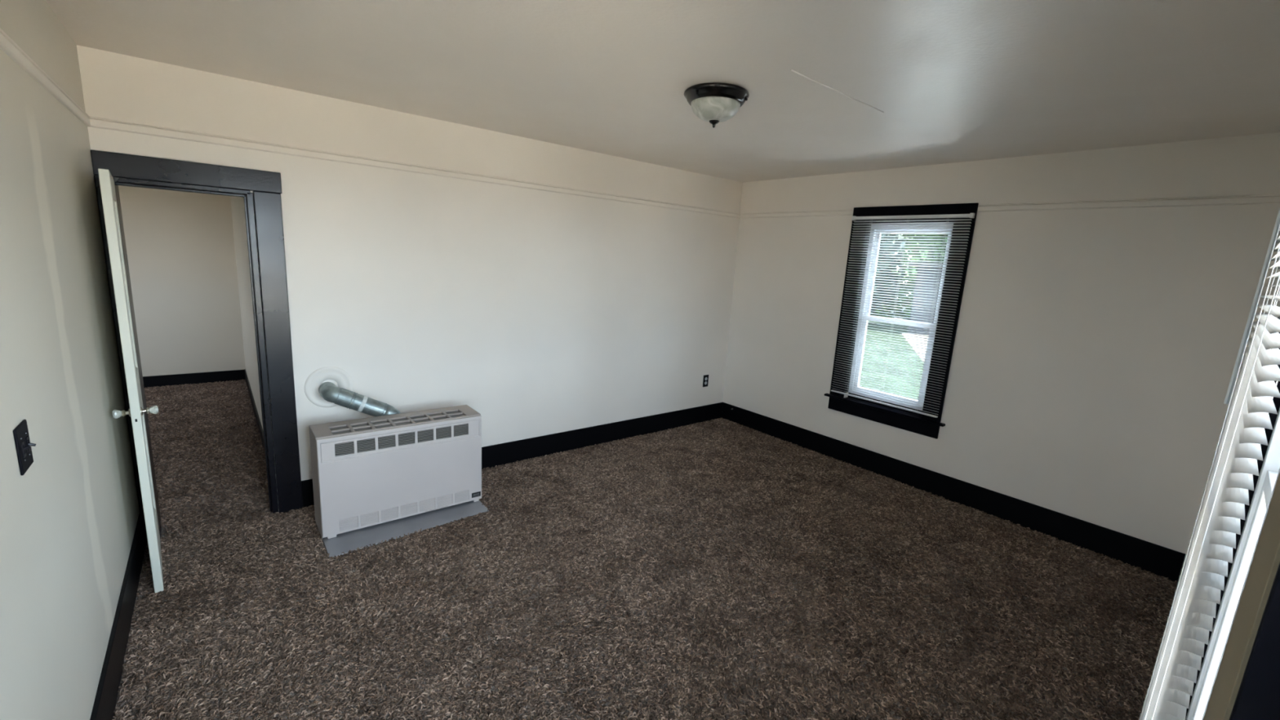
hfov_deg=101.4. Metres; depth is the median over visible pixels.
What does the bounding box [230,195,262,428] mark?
wall
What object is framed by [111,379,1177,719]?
floor
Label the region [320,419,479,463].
grille
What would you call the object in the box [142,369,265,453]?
baseboard
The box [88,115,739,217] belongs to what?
trim
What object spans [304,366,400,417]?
vent pipe
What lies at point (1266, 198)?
trim
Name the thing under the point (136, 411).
door
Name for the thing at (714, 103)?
ceiling light
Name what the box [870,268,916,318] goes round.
hedge
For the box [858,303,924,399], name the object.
ground
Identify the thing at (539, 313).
wall
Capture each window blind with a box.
[831,213,974,417]
[1138,208,1279,719]
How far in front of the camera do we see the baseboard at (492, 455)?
4.93 m
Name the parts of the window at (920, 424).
casing, sash, vinyl frame, sash, head casing, casing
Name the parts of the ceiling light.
lamp shade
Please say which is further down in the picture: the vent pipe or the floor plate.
the floor plate
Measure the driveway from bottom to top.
0.030 m
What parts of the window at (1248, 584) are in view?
sash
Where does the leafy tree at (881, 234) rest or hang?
on the ground
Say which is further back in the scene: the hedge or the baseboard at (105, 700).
the hedge
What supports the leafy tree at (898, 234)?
on the ground
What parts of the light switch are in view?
switch frame, switch frame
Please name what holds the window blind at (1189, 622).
attached to the window at (1248, 584)
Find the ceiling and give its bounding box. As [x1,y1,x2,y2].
[45,0,1279,182]
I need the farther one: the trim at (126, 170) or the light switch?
the trim at (126, 170)
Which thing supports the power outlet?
attached to the wall at (539, 313)
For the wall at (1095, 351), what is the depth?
3.62 m
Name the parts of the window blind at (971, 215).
ladder cord, rail, ladder cord, ladder cord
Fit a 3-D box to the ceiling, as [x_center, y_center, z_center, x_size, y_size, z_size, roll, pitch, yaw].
[0.632,-1.356,2.339,5.240,0.124,4.880,-6,14,-39]
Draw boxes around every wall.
[0,0,139,719]
[76,44,742,511]
[118,185,245,376]
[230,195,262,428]
[722,132,1279,554]
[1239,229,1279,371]
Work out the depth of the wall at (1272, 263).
2.54 m
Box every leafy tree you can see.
[870,234,906,313]
[889,234,947,280]
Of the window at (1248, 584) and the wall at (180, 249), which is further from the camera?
the wall at (180, 249)
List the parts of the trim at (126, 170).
casing, head casing, casing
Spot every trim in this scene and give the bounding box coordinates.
[0,27,90,126]
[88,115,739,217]
[90,149,302,542]
[739,208,853,217]
[977,193,1279,211]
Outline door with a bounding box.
[97,168,164,593]
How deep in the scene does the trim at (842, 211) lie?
5.13 m
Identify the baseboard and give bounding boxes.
[89,512,146,719]
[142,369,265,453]
[301,402,723,506]
[721,402,1185,582]
[1175,555,1185,589]
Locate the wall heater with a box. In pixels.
[308,404,481,538]
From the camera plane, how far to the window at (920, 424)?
4.54 m
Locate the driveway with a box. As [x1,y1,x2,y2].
[901,332,928,361]
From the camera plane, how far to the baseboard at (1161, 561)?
4.04 m
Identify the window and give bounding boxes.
[824,203,978,439]
[1185,316,1279,719]
[1229,562,1279,719]
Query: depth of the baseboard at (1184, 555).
3.18 m
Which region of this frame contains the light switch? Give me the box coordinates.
[13,419,35,475]
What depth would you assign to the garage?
20.94 m
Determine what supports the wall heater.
on the floor plate
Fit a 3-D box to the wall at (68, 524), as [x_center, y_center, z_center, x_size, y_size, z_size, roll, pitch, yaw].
[-1.385,0.245,0.973,0.130,2.770,4.750,-6,14,-39]
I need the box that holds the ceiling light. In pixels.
[684,82,749,128]
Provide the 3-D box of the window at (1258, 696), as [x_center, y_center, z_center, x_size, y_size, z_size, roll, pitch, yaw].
[0.356,0.313,0.194,0.979,1.745,0.146,-6,15,-41]
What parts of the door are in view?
glass knob, panel moulding, knob, latch plate, knob, panel moulding, glass knob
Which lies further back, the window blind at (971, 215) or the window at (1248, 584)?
the window blind at (971, 215)
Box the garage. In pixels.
[907,261,943,335]
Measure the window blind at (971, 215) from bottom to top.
1.609 m
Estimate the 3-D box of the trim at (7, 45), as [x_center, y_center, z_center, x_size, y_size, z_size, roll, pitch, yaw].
[-1.348,-0.782,0.919,0.017,0.054,4.500,-6,14,-39]
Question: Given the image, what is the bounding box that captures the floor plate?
[322,500,488,557]
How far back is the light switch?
1.37 m
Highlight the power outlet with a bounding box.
[702,374,708,386]

